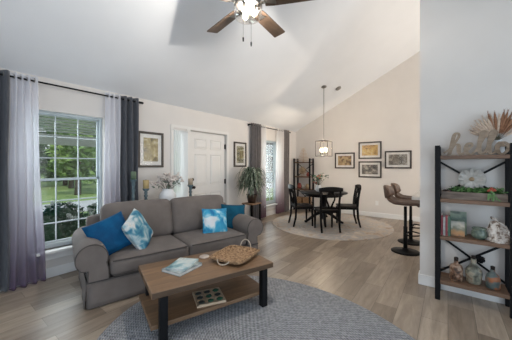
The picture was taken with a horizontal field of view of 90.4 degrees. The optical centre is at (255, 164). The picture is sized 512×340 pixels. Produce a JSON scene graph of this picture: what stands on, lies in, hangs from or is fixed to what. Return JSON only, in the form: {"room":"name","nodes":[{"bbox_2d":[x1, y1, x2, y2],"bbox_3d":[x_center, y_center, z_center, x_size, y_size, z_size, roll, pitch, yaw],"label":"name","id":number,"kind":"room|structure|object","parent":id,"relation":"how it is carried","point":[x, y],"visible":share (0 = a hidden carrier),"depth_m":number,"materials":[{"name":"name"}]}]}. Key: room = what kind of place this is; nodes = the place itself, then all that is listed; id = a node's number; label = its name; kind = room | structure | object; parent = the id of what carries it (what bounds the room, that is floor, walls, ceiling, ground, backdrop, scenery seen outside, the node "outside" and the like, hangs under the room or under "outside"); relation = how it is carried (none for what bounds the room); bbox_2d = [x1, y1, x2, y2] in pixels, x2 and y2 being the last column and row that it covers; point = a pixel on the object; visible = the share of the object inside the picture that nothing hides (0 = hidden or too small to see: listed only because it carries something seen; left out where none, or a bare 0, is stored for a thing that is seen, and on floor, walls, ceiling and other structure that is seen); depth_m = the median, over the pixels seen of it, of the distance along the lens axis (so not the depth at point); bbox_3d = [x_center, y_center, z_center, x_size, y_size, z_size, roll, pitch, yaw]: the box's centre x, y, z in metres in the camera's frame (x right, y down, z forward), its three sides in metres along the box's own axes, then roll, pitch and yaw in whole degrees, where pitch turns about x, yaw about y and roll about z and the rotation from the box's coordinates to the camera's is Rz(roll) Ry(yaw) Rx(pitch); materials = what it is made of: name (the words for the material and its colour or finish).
{"room":"living room","nodes":[
{"label":"living room","id":0,"kind":"room"},
{"bbox_2d":[0,68,295,268],"bbox_3d":[-1.724,0.148,4.311,0.150,2.464,10.100,0,0,37],"label":"wall","id":1,"kind":"structure","parent":0,"point":[157,117],"depth_m":4.29,"materials":[{"name":"paint"}]},
{"bbox_2d":[37,110,101,260],"bbox_3d":[-2.409,0.245,3.331,0.240,1.830,0.870,0,0,37],"label":"window","id":2,"kind":"structure","parent":1,"relation":"in","point":[56,252],"depth_m":3.35,"materials":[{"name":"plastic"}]},
{"bbox_2d":[0,73,143,103],"bbox_3d":[-2.428,-0.970,3.170,0.103,0.060,2.090,0,0,37],"label":"curtain rod","id":3,"kind":"object","parent":1,"relation":"attached to","point":[140,102],"visible":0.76,"depth_m":3.22,"materials":[{"name":"black metal"}]},
{"bbox_2d":[0,70,9,291],"bbox_3d":[-2.841,0.170,2.567,0.111,2.380,0.517,0,0,37],"label":"drape","id":4,"kind":"object","parent":3,"relation":"hanging from","point":[5,78],"visible":1,"depth_m":2.73,"materials":[{"name":"grey fabric"}]},
{"bbox_2d":[8,72,45,290],"bbox_3d":[-2.589,0.170,2.870,0.123,2.380,0.345,0,0,37],"label":"sheer curtain","id":5,"kind":"object","parent":3,"relation":"hanging from","point":[27,240],"visible":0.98,"depth_m":2.86,"materials":[{"name":"white fabric"}]},
{"bbox_2d":[104,92,120,204],"bbox_3d":[-2.042,0.170,3.623,0.087,2.380,0.235,0,0,37],"label":"sheer curtain","id":6,"kind":"object","parent":3,"relation":"hanging from","point":[112,104],"visible":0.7,"depth_m":3.62,"materials":[{"name":"white fabric"}]},
{"bbox_2d":[120,96,138,201],"bbox_3d":[-1.897,0.170,3.816,0.105,2.380,0.283,0,0,37],"label":"drape","id":7,"kind":"object","parent":3,"relation":"hanging from","point":[129,142],"visible":0.63,"depth_m":3.81,"materials":[{"name":"grey fabric"}]},
{"bbox_2d":[0,206,292,291],"bbox_3d":[-1.663,1.320,4.255,0.016,0.120,9.784,0,0,37],"label":"baseboard","id":8,"kind":"structure","parent":1,"relation":"attached to","point":[68,267],"depth_m":3.21,"materials":[{"name":"white wood"}]},
{"bbox_2d":[138,131,163,167],"bbox_3d":[-1.722,-0.250,4.165,0.030,0.580,0.450,0,0,37],"label":"framed print","id":9,"kind":"object","parent":1,"relation":"attached to","point":[151,144],"visible":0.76,"depth_m":4.16,"materials":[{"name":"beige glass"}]},
{"bbox_2d":[173,129,188,197],"bbox_3d":[-1.363,0.234,4.615,0.015,1.732,0.340,0,0,37],"label":"curtain","id":10,"kind":"object","parent":1,"relation":"hanging from","point":[180,136],"visible":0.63,"depth_m":4.62,"materials":[{"name":"white fabric"}]},
{"bbox_2d":[171,124,228,204],"bbox_3d":[-1.055,0.330,5.058,0.018,2.100,1.470,0,0,37],"label":"trim","id":11,"kind":"structure","parent":1,"relation":"attached to","point":[173,126],"depth_m":4.78,"materials":[{"name":"white wood"}]},
{"bbox_2d":[191,132,225,199],"bbox_3d":[-0.991,0.370,5.242,0.169,2.020,0.990,0,0,37],"label":"door","id":12,"kind":"structure","parent":1,"relation":"in","point":[207,150],"depth_m":5.22,"materials":[{"name":"white metal"}]},
{"bbox_2d":[234,141,246,166],"bbox_3d":[-0.369,-0.245,5.956,0.030,0.580,0.440,0,0,37],"label":"framed print","id":13,"kind":"object","parent":1,"relation":"attached to","point":[240,148],"visible":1,"depth_m":5.96,"materials":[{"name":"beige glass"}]},
{"bbox_2d":[266,141,277,209],"bbox_3d":[0.385,0.265,7.029,0.240,1.870,0.880,0,0,37],"label":"window","id":14,"kind":"structure","parent":1,"relation":"in","point":[270,145],"depth_m":7.20,"materials":[{"name":"plastic"}]},
{"bbox_3d":[0.411,-0.980,6.928,0.103,0.060,2.010,0,0,37],"label":"curtain rod","id":15,"kind":"object","parent":1,"relation":"attached to","visible":0},
{"bbox_2d":[250,123,260,218],"bbox_3d":[-0.001,0.165,6.325,0.109,2.390,0.373,0,0,37],"label":"drape","id":16,"kind":"object","parent":15,"relation":"hanging from","point":[255,154],"visible":0.65,"depth_m":6.29,"materials":[{"name":"grey fabric"}]},
{"bbox_2d":[261,125,265,217],"bbox_3d":[0.184,0.165,6.569,0.072,2.390,0.252,0,0,37],"label":"sheer curtain","id":17,"kind":"object","parent":15,"relation":"hanging from","point":[263,130],"visible":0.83,"depth_m":6.57,"materials":[{"name":"white fabric"}]},
{"bbox_2d":[276,128,283,213],"bbox_3d":[0.688,0.165,7.239,0.088,2.390,0.404,0,0,37],"label":"sheer curtain","id":18,"kind":"object","parent":15,"relation":"hanging from","point":[279,134],"visible":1,"depth_m":7.20,"materials":[{"name":"white fabric"}]},
{"bbox_2d":[284,130,288,211],"bbox_3d":[0.889,0.165,7.502,0.105,2.390,0.303,0,0,37],"label":"drape","id":19,"kind":"object","parent":15,"relation":"hanging from","point":[286,133],"visible":0.83,"depth_m":7.49,"materials":[{"name":"grey fabric"}]},
{"bbox_2d":[0,0,419,131],"bbox_3d":[1.487,-1.970,1.885,8.900,2.427,10.100,0,0,37],"label":"ceiling","id":20,"kind":"structure","parent":0,"point":[162,51],"depth_m":3.81,"materials":[{"name":"paint"}]},
{"bbox_2d":[207,0,311,45],"bbox_3d":[-0.062,-1.655,2.303,1.237,1.314,1.211,0,0,37],"label":"ceiling fan","id":21,"kind":"object","parent":20,"relation":"hanging from","point":[244,6],"visible":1,"depth_m":2.30,"materials":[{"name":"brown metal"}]},
{"bbox_2d":[315,85,331,156],"bbox_3d":[1.595,-1.027,5.976,0.302,1.654,0.302,0,0,37],"label":"lantern chandelier","id":22,"kind":"object","parent":20,"relation":"hanging from","point":[323,86],"visible":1,"depth_m":5.96,"materials":[{"name":"grey metal"}]},
{"bbox_2d":[0,209,511,339],"bbox_3d":[1.487,1.430,1.885,8.200,0.100,10.100,0,0,37],"label":"floor","id":23,"kind":"structure","parent":0,"point":[367,274],"depth_m":2.67,"materials":[{"name":"brown wood"}]},
{"bbox_2d":[72,195,262,309],"bbox_3d":[-1.074,0.916,3.404,2.246,0.907,0.982,0,0,-37],"label":"sofa","id":24,"kind":"object","parent":23,"relation":"on","point":[176,224],"visible":0.7,"depth_m":3.05,"materials":[{"name":"fabric"}]},
{"bbox_2d":[81,211,131,254],"bbox_3d":[-1.597,0.768,2.788,0.497,0.465,0.275,0,0,-45],"label":"throw pillow","id":25,"kind":"object","parent":24,"relation":"on","point":[108,231],"visible":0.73,"depth_m":2.73,"materials":[{"name":"blue fabric"}]},
{"bbox_2d":[100,199,172,236],"bbox_3d":[-1.536,0.725,3.319,0.858,0.524,0.350,0,0,-37],"label":"cushion","id":26,"kind":"object","parent":24,"relation":"on","point":[158,213],"depth_m":3.30,"materials":[{"name":"fabric"}]},
{"bbox_2d":[122,208,152,249],"bbox_3d":[-1.362,0.759,2.943,0.253,0.475,0.497,0,0,-10],"label":"throw pillow","id":27,"kind":"object","parent":24,"relation":"on","point":[136,229],"visible":0.99,"depth_m":2.83,"materials":[{"name":"blue fabric"}]},
{"bbox_2d":[108,235,188,274],"bbox_3d":[-1.320,1.035,3.038,0.838,0.230,0.696,0,0,-37],"label":"seat cushion","id":28,"kind":"object","parent":24,"relation":"on","point":[125,261],"depth_m":2.78,"materials":[{"name":"fabric"}]},
{"bbox_2d":[170,195,223,233],"bbox_3d":[-0.871,0.725,3.828,0.858,0.524,0.350,0,0,-37],"label":"cushion","id":29,"kind":"object","parent":24,"relation":"on","point":[185,212],"depth_m":3.61,"materials":[{"name":"fabric"}]},
{"bbox_2d":[172,227,245,255],"bbox_3d":[-0.656,1.035,3.546,0.838,0.230,0.696,0,0,-37],"label":"seat cushion","id":30,"kind":"object","parent":24,"relation":"on","point":[198,242],"depth_m":3.33,"materials":[{"name":"fabric"}]},
{"bbox_2d":[202,208,227,232],"bbox_3d":[-0.576,0.794,3.568,0.381,0.372,0.197,0,0,-25],"label":"throw pillow","id":31,"kind":"object","parent":24,"relation":"on","point":[214,220],"visible":0.91,"depth_m":3.51,"materials":[{"name":"blue fabric"}]},
{"bbox_2d":[221,204,244,228],"bbox_3d":[-0.358,0.809,3.951,0.421,0.412,0.180,0,0,-20],"label":"throw pillow","id":32,"kind":"object","parent":24,"relation":"on","point":[232,211],"visible":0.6,"depth_m":3.90,"materials":[{"name":"fabric"}]},
{"bbox_2d":[242,202,261,219],"bbox_3d":[-0.092,1.107,5.634,0.300,0.545,0.340,0,0,37],"label":"plant stand","id":33,"kind":"object","parent":23,"relation":"on","point":[244,203],"visible":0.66,"depth_m":5.55,"materials":[{"name":"brown wood"}]},
{"bbox_2d":[235,167,269,202],"bbox_3d":[-0.097,0.436,5.633,0.797,0.797,0.816,0,0,37],"label":"potted plant","id":34,"kind":"object","parent":33,"relation":"on","point":[251,178],"visible":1,"depth_m":5.50,"materials":[{"name":"green plant"}]},
{"bbox_2d":[97,275,414,339],"bbox_3d":[0.027,1.374,1.860,2.320,0.012,2.833,0,0,-43],"label":"braided rug","id":35,"kind":"object","parent":23,"relation":"on","point":[293,310],"visible":0.66,"depth_m":2.19,"materials":[{"name":"grey fabric"}]},
{"bbox_2d":[138,249,272,339],"bbox_3d":[-0.477,1.164,2.466,1.130,0.408,0.640,0,0,-33],"label":"coffee table","id":36,"kind":"object","parent":35,"relation":"on","point":[167,299],"visible":0.91,"depth_m":2.28,"materials":[{"name":"brown wood"}]},
{"bbox_2d":[162,262,201,276],"bbox_3d":[-0.681,0.947,2.358,0.225,0.026,0.290,0,0,29],"label":"book","id":37,"kind":"object","parent":36,"relation":"on","point":[197,264],"visible":0.52,"depth_m":2.25,"materials":[{"name":"paper"}]},
{"bbox_2d":[166,258,198,270],"bbox_3d":[-0.683,0.927,2.381,0.200,0.014,0.260,0,0,11],"label":"magazine","id":38,"kind":"object","parent":37,"relation":"on","point":[181,264],"visible":1,"depth_m":2.35,"materials":[{"name":"paper"}]},
{"bbox_2d":[139,275,258,330],"bbox_3d":[-0.504,1.258,2.485,1.095,0.035,0.580,0,0,-33],"label":"shelf","id":39,"kind":"object","parent":36,"relation":"attached to","point":[182,306],"depth_m":2.32,"materials":[{"name":"brown wood"}]},
{"bbox_2d":[199,254,208,258],"bbox_3d":[-0.537,0.953,2.642,0.100,0.014,0.100,0,0,37],"label":"coaster","id":40,"kind":"object","parent":36,"relation":"on","point":[204,256],"visible":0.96,"depth_m":2.63,"materials":[{"name":"ceramic"}]},
{"bbox_2d":[192,287,225,307],"bbox_3d":[-0.439,1.229,2.366,0.260,0.022,0.260,0,0,-23],"label":"game board","id":41,"kind":"object","parent":36,"relation":"on","point":[211,292],"visible":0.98,"depth_m":2.33,"materials":[{"name":"brown wood"}]},
{"bbox_2d":[209,239,259,265],"bbox_3d":[-0.220,0.890,2.618,0.384,0.133,0.493,0,0,27],"label":"wicker tray","id":42,"kind":"object","parent":36,"relation":"on","point":[231,254],"visible":1,"depth_m":2.65,"materials":[{"name":"wicker"}]},
{"bbox_2d":[293,158,313,210],"bbox_3d":[1.462,0.590,7.807,0.565,1.580,0.280,0,0,37],"label":"etagere shelf","id":43,"kind":"object","parent":23,"relation":"on","point":[310,159],"visible":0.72,"depth_m":7.74,"materials":[{"name":"black metal"}]},
{"bbox_2d":[297,196,302,202],"bbox_3d":[1.366,1.084,7.879,0.192,0.190,0.212,0,0,37],"label":"storage box","id":44,"kind":"object","parent":43,"relation":"on","point":[299,198],"visible":0.68,"depth_m":7.80,"materials":[{"name":"wicker"}]},
{"bbox_2d":[298,167,306,174],"bbox_3d":[1.449,0.185,7.873,0.296,0.318,0.070,0,0,37],"label":"disc","id":45,"kind":"object","parent":43,"relation":"on","point":[302,170],"visible":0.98,"depth_m":7.84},
{"bbox_2d":[297,148,308,161],"bbox_3d":[1.456,-0.306,7.799,0.421,0.420,0.100,0,0,37],"label":"tree","id":46,"kind":"object","parent":43,"relation":"on","point":[303,150],"visible":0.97,"depth_m":7.79,"materials":[{"name":"brown wood"}]},
{"bbox_2d":[303,197,311,202],"bbox_3d":[1.558,1.084,7.734,0.192,0.190,0.212,0,0,37],"label":"storage box","id":47,"kind":"object","parent":43,"relation":"on","point":[305,199],"visible":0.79,"depth_m":7.66,"materials":[{"name":"wicker"}]},
{"bbox_2d":[273,213,393,240],"bbox_3d":[1.726,1.375,5.966,2.660,0.010,2.660,0,0,37],"label":"round rug","id":48,"kind":"object","parent":23,"relation":"on","point":[370,229],"visible":0.84,"depth_m":5.48,"materials":[{"name":"beige carpet"}]},
{"bbox_2d":[288,184,313,226],"bbox_3d":[1.020,0.907,5.853,0.502,0.935,0.505,0,0,-9],"label":"dining chair","id":49,"kind":"object","parent":48,"relation":"on","point":[294,204],"visible":1,"depth_m":5.69,"materials":[{"name":"black wood"}]},
{"bbox_2d":[301,190,347,227],"bbox_3d":[1.589,1.000,5.968,1.080,0.736,1.080,0,0,37],"label":"dining table","id":50,"kind":"object","parent":48,"relation":"on","point":[311,193],"visible":0.59,"depth_m":5.84,"materials":[{"name":"black wood"}]},
{"bbox_2d":[312,173,328,191],"bbox_3d":[1.488,0.411,6.060,0.413,0.441,0.567,0,0,-17],"label":"vase","id":51,"kind":"object","parent":50,"relation":"on","point":[319,176],"visible":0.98,"depth_m":6.01,"materials":[{"name":"white ceramic"}]},
{"bbox_2d":[313,187,342,232],"bbox_3d":[1.496,0.907,5.341,0.505,0.935,0.502,0,0,-5],"label":"dining chair","id":52,"kind":"object","parent":48,"relation":"on","point":[322,209],"visible":1,"depth_m":5.15,"materials":[{"name":"black wood"}]},
{"bbox_2d":[336,184,360,227],"bbox_3d":[2.100,0.907,5.779,0.502,0.935,0.505,0,0,9],"label":"dining chair","id":53,"kind":"object","parent":48,"relation":"on","point":[355,206],"visible":0.93,"depth_m":5.61,"materials":[{"name":"black wood"}]},
{"bbox_2d":[383,185,419,255],"bbox_3d":[2.340,0.856,4.074,0.541,1.048,0.416,0,0,37],"label":"bar stool","id":54,"kind":"object","parent":23,"relation":"on","point":[389,192],"visible":0.99,"depth_m":4.02,"materials":[{"name":"black metal"}]},
{"bbox_2d":[391,183,419,245],"bbox_3d":[2.722,0.856,4.562,0.541,1.048,0.416,0,0,37],"label":"bar stool","id":55,"kind":"object","parent":23,"relation":"on","point":[396,187],"visible":0.55,"depth_m":4.51,"materials":[{"name":"black metal"}]},
{"bbox_2d":[412,190,419,199],"bbox_3d":[2.828,0.887,3.792,0.660,0.985,2.100,0,0,37],"label":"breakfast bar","id":56,"kind":"object","parent":23,"relation":"on","point":[416,196],"visible":0.11,"depth_m":3.19,"materials":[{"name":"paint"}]},
{"bbox_2d":[435,143,511,318],"bbox_3d":[2.167,0.590,2.549,0.600,1.580,0.280,0,0,37],"label":"etagere shelf","id":57,"kind":"object","parent":23,"relation":"on","point":[505,292],"visible":0.85,"depth_m":2.48,"materials":[{"name":"black metal"}]},
{"bbox_2d":[441,213,442,234],"bbox_3d":[1.966,0.622,2.682,0.016,0.205,0.150,0,0,37],"label":"book","id":58,"kind":"object","parent":57,"relation":"on","point":[441,213],"visible":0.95,"depth_m":2.62,"materials":[{"name":"paper"}]},
{"bbox_2d":[443,215,444,234],"bbox_3d":[1.980,0.629,2.671,0.018,0.190,0.150,0,0,37],"label":"book","id":59,"kind":"object","parent":57,"relation":"on","point":[443,215],"visible":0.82,"depth_m":2.62,"materials":[{"name":"paper"}]},
{"bbox_2d":[445,213,447,235],"bbox_3d":[1.996,0.619,2.659,0.018,0.210,0.150,0,0,37],"label":"book","id":60,"kind":"object","parent":57,"relation":"on","point":[446,215],"visible":1,"depth_m":2.60,"materials":[{"name":"paper"}]},
{"bbox_2d":[448,214,449,235],"bbox_3d":[2.012,0.624,2.647,0.020,0.200,0.150,0,0,37],"label":"book","id":61,"kind":"object","parent":57,"relation":"on","point":[448,214],"visible":0.89,"depth_m":2.59,"materials":[{"name":"paper"}]},
{"bbox_2d":[449,257,462,281],"bbox_3d":[2.056,1.062,2.608,0.111,0.234,0.112,0,0,37],"label":"bottle","id":62,"kind":"object","parent":57,"relation":"on","point":[455,269],"visible":1,"depth_m":2.57,"materials":[{"name":"brown glass"}]},
{"bbox_2d":[451,221,464,236],"bbox_3d":[2.069,0.653,2.607,0.112,0.150,0.054,0,0,37],"label":"book","id":63,"kind":"object","parent":57,"relation":"on","point":[457,227],"visible":0.95,"depth_m":2.60,"materials":[{"name":"paper"}]},
{"bbox_2d":[450,211,466,234],"bbox_3d":[2.137,0.610,2.683,0.135,0.235,0.058,0,0,37],"label":"book","id":64,"kind":"object","parent":57,"relation":"on","point":[454,215],"visible":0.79,"depth_m":2.68,"materials":[{"name":"paper"}]},
{"bbox_2d":[458,168,485,188],"bbox_3d":[2.211,0.145,2.602,0.224,0.224,0.032,0,0,37],"label":"medallion","id":65,"kind":"object","parent":57,"relation":"attached to","point":[471,177],"visible":0.87,"depth_m":2.60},
{"bbox_2d":[465,255,482,284],"bbox_3d":[2.177,1.041,2.541,0.135,0.276,0.136,0,0,37],"label":"bottle","id":66,"kind":"object","parent":57,"relation":"on","point":[473,273],"visible":1,"depth_m":2.51,"materials":[{"name":"green glass"}]},
{"bbox_2d":[441,186,508,201],"bbox_3d":[2.169,0.279,2.538,0.511,0.139,0.173,0,0,37],"label":"planter box","id":67,"kind":"object","parent":57,"relation":"on","point":[479,193],"visible":1,"depth_m":2.49,"materials":[{"name":"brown wood"}]},
{"bbox_2d":[443,130,509,154],"bbox_3d":[2.161,-0.217,2.505,0.511,0.240,0.031,0,0,37],"label":"script sign","id":68,"kind":"object","parent":57,"relation":"on","point":[492,135],"visible":0.98,"depth_m":2.47,"materials":[{"name":"brown wood"}]},
{"bbox_2d":[471,226,487,239],"bbox_3d":[2.191,0.670,2.493,0.126,0.108,0.126,0,0,37],"label":"glass jar","id":69,"kind":"object","parent":57,"relation":"on","point":[480,233],"visible":1,"depth_m":2.46,"materials":[{"name":"green glass"}]},
{"bbox_2d":[476,255,484,263],"bbox_3d":[2.263,0.954,2.563,0.078,0.081,0.031,0,0,37],"label":"bow","id":70,"kind":"object","parent":57,"relation":"attached to","point":[480,259],"visible":0.96,"depth_m":2.56,"materials":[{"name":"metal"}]},
{"bbox_2d":[467,108,511,154],"bbox_3d":[2.349,-0.324,2.480,0.471,0.456,0.110,0,0,37],"label":"pampas vase","id":71,"kind":"object","parent":57,"relation":"on","point":[504,125],"visible":0.82,"depth_m":2.47,"materials":[{"name":"white ceramic"}]},
{"bbox_2d":[485,266,500,289],"bbox_3d":[2.269,1.074,2.434,0.110,0.211,0.110,0,0,37],"label":"bottle","id":72,"kind":"object","parent":57,"relation":"on","point":[492,279],"visible":1,"depth_m":2.40,"materials":[{"name":"blue glass"}]},
{"bbox_2d":[485,216,509,243],"bbox_3d":[2.324,0.614,2.422,0.221,0.235,0.207,0,0,17],"label":"ornament","id":73,"kind":"object","parent":57,"relation":"on","point":[497,232],"visible":0.93,"depth_m":2.38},
{"bbox_3d":[-1.305,1.030,4.069,1.500,0.700,0.240,0,0,-37],"label":"console table","id":74,"kind":"object","parent":23,"relation":"on","visible":0},
{"bbox_2d":[130,179,136,200],"bbox_3d":[-1.785,0.445,3.702,0.108,0.470,0.110,0,0,37],"label":"candlestick","id":75,"kind":"object","parent":74,"relation":"on","point":[133,184],"visible":0.64,"depth_m":3.68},
{"bbox_2d":[131,171,135,179],"bbox_3d":[-1.785,0.146,3.702,0.071,0.127,0.072,0,0,37],"label":"candle","id":76,"kind":"object","parent":75,"relation":"on","point":[133,173],"visible":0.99,"depth_m":3.67,"materials":[{"name":"green wax"}]},
{"bbox_2d":[143,188,148,199],"bbox_3d":[-1.648,0.515,3.806,0.108,0.330,0.110,0,0,37],"label":"candlestick","id":77,"kind":"object","parent":74,"relation":"on","point":[144,190],"visible":0.52,"depth_m":3.79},
{"bbox_2d":[143,180,148,188],"bbox_3d":[-1.648,0.281,3.806,0.083,0.137,0.084,0,0,37],"label":"candle","id":78,"kind":"object","parent":77,"relation":"on","point":[145,182],"visible":0.99,"depth_m":3.77,"materials":[{"name":"yellow wax"}]},
{"bbox_2d":[150,172,183,200],"bbox_3d":[-1.388,0.397,3.996,0.358,0.565,0.478,0,0,37],"label":"flower vase","id":79,"kind":"object","parent":74,"relation":"on","point":[168,193],"visible":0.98,"depth_m":3.93,"materials":[{"name":"white ceramic"}]},
{"bbox_2d":[188,185,192,195],"bbox_3d":[-1.091,0.505,4.232,0.108,0.350,0.110,0,0,37],"label":"candlestick","id":80,"kind":"object","parent":74,"relation":"on","point":[189,186],"visible":0.56,"depth_m":4.21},
{"bbox_2d":[188,178,192,184],"bbox_3d":[-1.091,0.271,4.232,0.075,0.117,0.076,0,0,37],"label":"candle","id":81,"kind":"object","parent":80,"relation":"on","point":[190,180],"visible":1,"depth_m":4.20,"materials":[{"name":"beige wax"}]},
{"bbox_2d":[296,51,419,216],"bbox_3d":[4.486,-0.852,5.854,8.200,4.463,0.150,0,0,37],"label":"wall","id":82,"kind":"structure","parent":0,"point":[386,110],"depth_m":6.79,"materials":[{"name":"paint"}]},
{"bbox_2d":[335,152,354,168],"bbox_3d":[2.521,-0.125,7.226,0.560,0.450,0.030,0,0,37],"label":"framed print","id":83,"kind":"object","parent":82,"relation":"attached to","point":[342,160],"visible":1,"depth_m":7.21,"materials":[{"name":"beige paper"}]},
{"bbox_2d":[314,206,419,221],"bbox_3d":[4.436,1.320,5.788,7.900,0.120,0.016,0,0,37],"label":"baseboard","id":84,"kind":"structure","parent":82,"relation":"attached to","point":[363,213],"depth_m":6.65,"materials":[{"name":"white wood"}]},
{"bbox_2d":[358,141,381,158],"bbox_3d":[3.056,-0.395,6.822,0.580,0.460,0.030,0,0,37],"label":"framed print","id":85,"kind":"object","parent":82,"relation":"attached to","point":[366,150],"visible":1,"depth_m":6.81,"materials":[{"name":"yellow paper"}]},
{"bbox_2d":[358,161,381,177],"bbox_3d":[3.056,0.120,6.822,0.580,0.440,0.030,0,0,37],"label":"framed print","id":86,"kind":"object","parent":82,"relation":"attached to","point":[366,169],"visible":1,"depth_m":6.81,"materials":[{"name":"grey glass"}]},
{"bbox_2d":[385,150,411,168],"bbox_3d":[3.586,-0.135,6.421,0.600,0.450,0.030,0,0,37],"label":"framed print","id":87,"kind":"object","parent":82,"relation":"attached to","point":[393,159],"visible":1,"depth_m":6.41,"materials":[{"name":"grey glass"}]},
{"bbox_2d":[420,0,511,284],"bbox_3d":[3.638,-0.852,1.713,4.260,4.463,0.120,0,0,37],"label":"wall","id":88,"kind":"structure","parent":0,"point":[466,45],"depth_m":2.73,"materials":[{"name":"paint"}]},
{"bbox_2d":[418,270,504,303],"bbox_3d":[3.627,1.320,1.711,4.276,0.120,0.136,0,0,37],"label":"baseboard","id":89,"kind":"structure","parent":88,"relation":"attached to","point":[426,280],"depth_m":2.73,"materials":[{"name":"white wood"}]},
{"label":"outside","id":90,"kind":"structure","parent":0,"visible":0},
{"bbox_2d":[42,199,96,211],"bbox_3d":[-2.548,1.520,14.459,3.000,0.020,60.027,0,0,38],"label":"garden path","id":91,"kind":"structure","parent":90,"point":[86,203],"depth_m":9.71,"materials":[{"name":"concrete"}]},
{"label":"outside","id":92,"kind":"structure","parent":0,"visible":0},
{"bbox_2d":[41,175,96,236],"bbox_3d":[-20.497,1.580,34.289,65.950,0.100,90.000,0,0,37],"label":"ground","id":93,"kind":"structure","parent":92,"point":[47,188],"depth_m":14.13,"materials":[{"name":"green plant"}]},
{"bbox_2d":[39,116,51,173],"bbox_3d":[-14.747,-1.207,16.057,3.278,5.484,3.366,0,0,37],"label":"tree","id":94,"kind":"object","parent":93,"relation":"on","point":[42,152],"visible":0.06,"depth_m":16.85,"materials":[{"name":"green plant"}]},
{"bbox_2d":[43,209,76,241],"bbox_3d":[-3.674,1.163,4.334,1.041,0.847,1.032,0,0,37],"label":"shrub","id":95,"kind":"object","parent":93,"relation":"on","point":[49,229],"visible":0.3,"depth_m":4.36,"materials":[{"name":"green plant"}]},
{"bbox_2d":[43,201,84,233],"bbox_3d":[-4.245,1.186,5.518,0.935,0.779,0.976,0,0,37],"label":"shrub","id":96,"kind":"object","parent":93,"relation":"on","point":[72,209],"visible":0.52,"depth_m":5.49,"materials":[{"name":"green plant"}]},
{"bbox_2d":[40,116,93,184],"bbox_3d":[-14.426,-1.830,19.386,4.919,6.729,4.715,0,0,37],"label":"tree","id":97,"kind":"object","parent":93,"relation":"on","point":[65,182],"visible":0.04,"depth_m":18.50,"materials":[{"name":"green plant"}]},
{"bbox_2d":[40,155,95,182],"bbox_3d":[-19.414,0.288,21.564,2.490,3.551,27.720,0,0,37],"label":"hedge","id":98,"kind":"object","parent":93,"relation":"on","point":[41,174],"visible":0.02,"depth_m":22.58,"materials":[{"name":"green plant"}]},
{"bbox_2d":[44,117,92,187],"bbox_3d":[-12.298,-1.294,16.791,2.904,5.659,2.617,0,0,-28],"label":"tree","id":99,"kind":"object","parent":93,"relation":"on","point":[71,183],"visible":0.03,"depth_m":16.48,"materials":[{"name":"green plant"}]},
{"bbox_2d":[45,118,96,194],"bbox_3d":[-9.073,-0.928,13.047,2.791,4.928,2.539,0,0,-31],"label":"tree","id":100,"kind":"object","parent":93,"relation":"on","point":[68,165],"visible":0.52,"depth_m":12.72,"materials":[{"name":"green plant"}]},
{"bbox_2d":[75,202,96,226],"bbox_3d":[-3.135,1.156,5.316,1.044,0.843,1.071,0,0,37],"label":"shrub","id":101,"kind":"object","parent":93,"relation":"on","point":[92,206],"visible":0.23,"depth_m":5.02,"materials":[{"name":"green plant"}]},
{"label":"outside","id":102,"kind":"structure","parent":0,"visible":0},
{"bbox_2d":[39,133,95,146],"bbox_3d":[-4.115,-0.600,6.870,0.150,0.240,12.000,0,0,37],"label":"beam","id":103,"kind":"structure","parent":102,"point":[42,139],"depth_m":6.13,"materials":[{"name":"white wood"}]},
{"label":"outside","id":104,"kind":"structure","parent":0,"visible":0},
{"bbox_2d":[39,114,95,134],"bbox_3d":[-2.927,-1.022,5.972,3.072,0.475,12.000,0,0,37],"label":"ceiling","id":105,"kind":"structure","parent":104,"point":[61,120],"depth_m":5.66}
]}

